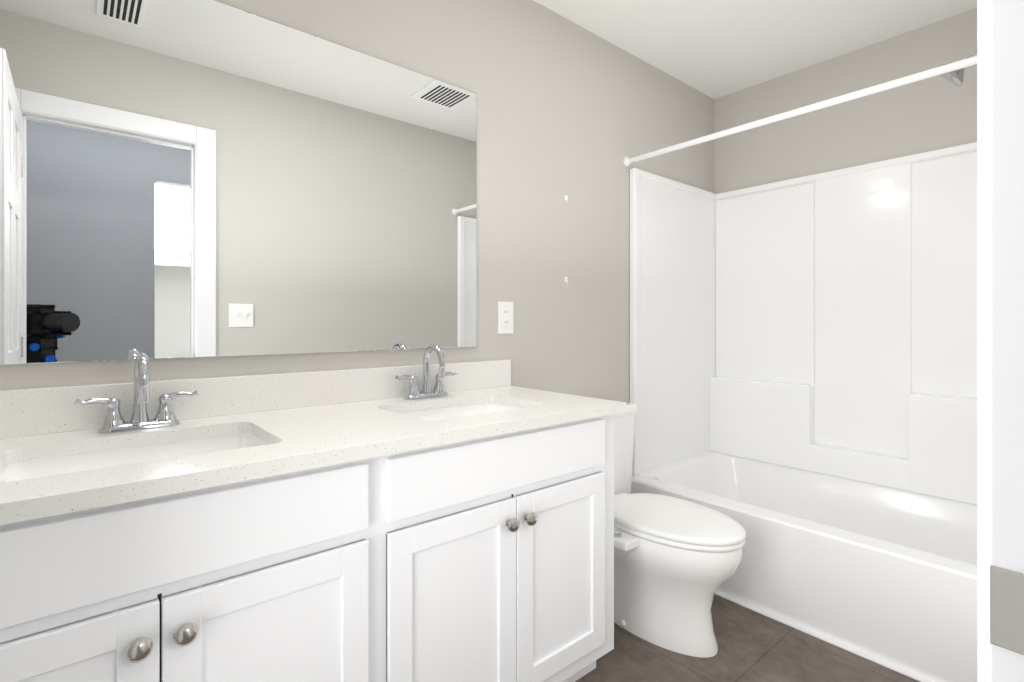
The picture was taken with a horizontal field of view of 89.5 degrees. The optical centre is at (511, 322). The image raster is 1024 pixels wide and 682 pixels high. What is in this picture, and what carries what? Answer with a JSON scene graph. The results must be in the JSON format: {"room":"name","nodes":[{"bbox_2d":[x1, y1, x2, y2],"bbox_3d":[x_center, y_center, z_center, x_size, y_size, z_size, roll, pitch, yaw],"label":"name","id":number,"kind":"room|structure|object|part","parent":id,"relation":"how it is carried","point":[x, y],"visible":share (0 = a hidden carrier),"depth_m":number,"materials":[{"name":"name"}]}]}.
{"room":"bathroom","nodes":[
{"label":"bathroom","id":0,"kind":"room"},
{"bbox_2d":[0,360,510,435],"bbox_3d":[-0.652,0.205,1.553,1.678,0.105,0.021,0,0,-40],"label":"backsplash","id":1,"kind":"structure","parent":0,"relation":"attached to","point":[23,412],"depth_m":1.45,"materials":[{"name":"white stone"}]},
{"bbox_2d":[0,0,713,402],"bbox_3d":[-0.067,-0.105,2.139,3.580,2.530,0.128,0,0,-40],"label":"wall","id":2,"kind":"structure","parent":0,"point":[192,178],"depth_m":1.61,"materials":[{"name":"beige paint"}]},
{"bbox_2d":[498,302,513,333],"bbox_3d":[-0.024,-0.018,2.095,0.080,0.130,0.008,0,0,-40],"label":"electrical outlet","id":3,"kind":"object","parent":2,"relation":"attached to","point":[505,317],"visible":1,"depth_m":2.09,"materials":[{"name":"white plastic"}]},
{"bbox_2d":[503,308,509,326],"bbox_3d":[-0.023,-0.018,2.094,0.034,0.072,0.004,0,0,-40],"label":"socket","id":4,"kind":"object","parent":3,"relation":"attached to","point":[506,311],"depth_m":2.09,"materials":[{"name":"white plastic"}]},
{"bbox_2d":[565,195,568,285],"bbox_3d":[0.249,-0.367,2.319,0.018,0.409,0.020,0,0,-40],"label":"hook","id":5,"kind":"object","parent":2,"relation":"attached to","point":[566,199],"visible":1,"depth_m":2.32,"materials":[{"name":"white plastic"}]},
{"bbox_2d":[575,594,918,681],"bbox_3d":[0.699,1.190,0.041,5.120,0.060,4.320,0,0,-40],"label":"floor","id":6,"kind":"structure","parent":0,"point":[753,646],"depth_m":1.77,"materials":[{"name":"tile"}]},
{"bbox_2d":[0,408,625,681],"bbox_3d":[-0.463,0.724,1.330,1.660,0.873,0.606,0,0,-40],"label":"bathroom vanity","id":7,"kind":"object","parent":6,"relation":"on","point":[441,521],"depth_m":1.07,"materials":[{"name":"white wood"}]},
{"bbox_2d":[0,384,625,515],"bbox_3d":[-0.467,0.272,1.335,1.678,0.030,0.593,0,0,-40],"label":"countertop","id":8,"kind":"structure","parent":7,"relation":"on","point":[317,431],"depth_m":1.17,"materials":[{"name":"white stone"}]},
{"bbox_2d":[0,428,271,479],"bbox_3d":[-0.758,0.351,1.082,0.498,0.153,0.358,0,0,-40],"label":"sink","id":9,"kind":"object","parent":8,"relation":"in","point":[152,447],"depth_m":1.18,"materials":[{"name":"white ceramic"}]},
{"bbox_2d":[72,353,199,431],"bbox_3d":[-0.878,0.164,1.223,0.244,0.185,0.139,0,0,-40],"label":"faucet","id":10,"kind":"object","parent":8,"relation":"on","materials":[{"name":"silver metal"}]},
{"bbox_2d":[392,344,459,399],"bbox_3d":[-0.267,0.164,1.740,0.244,0.185,0.139,0,0,-40],"label":"faucet","id":11,"kind":"object","parent":8,"relation":"on","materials":[{"name":"silver metal"}]},
{"bbox_2d":[392,396,527,419],"bbox_3d":[-0.147,0.351,1.598,0.498,0.153,0.358,0,0,-40],"label":"sink","id":12,"kind":"object","parent":8,"relation":"in","point":[489,404],"depth_m":1.76,"materials":[{"name":"white ceramic"}]},
{"bbox_2d":[612,400,745,657],"bbox_3d":[0.502,0.764,2.023,0.494,0.792,0.798,0,0,-40],"label":"toilet","id":13,"kind":"object","parent":6,"relation":"on","point":[677,561],"visible":0.52,"depth_m":1.83,"materials":[{"name":"white ceramic"}]},
{"bbox_3d":[0.375,0.753,1.843,0.032,0.015,0.032,0,0,-40],"label":"bidet knob","id":14,"kind":"part","parent":13,"relation":"part of","materials":[{"name":"silver metal"}]},
{"bbox_3d":[0.581,0.961,1.952,0.372,0.398,0.566,0,0,-40],"label":"bowl","id":15,"kind":"part","parent":13,"relation":"part of","materials":[{"name":"white ceramic"}]},
{"bbox_3d":[0.601,0.730,1.929,0.376,0.022,0.527,0,0,-40],"label":"lid","id":16,"kind":"part","parent":13,"relation":"part of","materials":[{"name":"white plastic"}]},
{"bbox_3d":[0.603,0.751,1.927,0.372,0.018,0.517,0,0,-40],"label":"seat","id":17,"kind":"part","parent":13,"relation":"part of","materials":[{"name":"white plastic"}]},
{"bbox_2d":[630,142,976,681],"bbox_3d":[1.397,0.190,2.279,0.918,1.940,1.559,0,0,-40],"label":"shower","id":18,"kind":"object","parent":6,"relation":"on","point":[803,373],"visible":0.83,"depth_m":2.54,"materials":[{"name":"white plastic"}]},
{"bbox_2d":[630,448,976,681],"bbox_3d":[1.399,0.966,2.281,0.912,0.388,1.559,0,0,-40],"label":"tub","id":19,"kind":"object","parent":18,"relation":"in","point":[884,574],"depth_m":2.00,"materials":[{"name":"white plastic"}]},
{"bbox_3d":[1.703,0.017,2.538,0.080,1.514,1.525,0,0,-40],"label":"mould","id":20,"kind":"part","parent":18,"relation":"part of","materials":[{"name":"white plastic"}]},
{"bbox_2d":[533,0,976,98],"bbox_3d":[0.474,-1.410,1.498,3.580,0.080,1.805,0,0,-40],"label":"ceiling","id":21,"kind":"structure","parent":0,"point":[714,49],"depth_m":2.42,"materials":[{"name":"white paint"}]},
{"bbox_2d":[714,8,976,193],"bbox_3d":[1.834,-0.105,2.570,0.120,2.530,1.685,0,0,-40],"label":"wall","id":22,"kind":"structure","parent":0,"point":[937,112],"depth_m":2.60,"materials":[{"name":"grey paint"}]},
{"bbox_3d":[0.973,-0.105,0.817,3.460,2.530,0.120,0,0,-40],"label":"wall","id":23,"kind":"structure","parent":0,"visible":0},
{"bbox_2d":[623,56,976,166],"bbox_3d":[1.085,-0.812,2.015,0.052,0.052,1.563,0,0,-40],"label":"rail","id":24,"kind":"object","parent":23,"relation":"attached to","point":[936,71],"visible":1,"depth_m":1.93,"materials":[{"name":"white metal"}]},
{"bbox_2d":[935,49,976,86],"bbox_3d":[1.741,-0.969,1.813,0.116,0.186,0.408,0,0,-40],"label":"shower head","id":25,"kind":"object","parent":23,"relation":"attached to","point":[955,77],"visible":0.5,"depth_m":1.89},
{"bbox_2d":[977,0,1023,681],"bbox_3d":[0.121,0.061,0.092,0.859,2.197,0.150,0,0,-40],"label":"door frame","id":26,"kind":"structure","parent":23,"relation":"attached to","point":[1006,284],"depth_m":0.35,"materials":[{"name":"white wood"}]},
{"bbox_3d":[0.342,0.195,0.344,0.002,0.054,0.034,0,0,-40],"label":"door jamb strike","id":27,"kind":"part","parent":26,"relation":"part of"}
]}

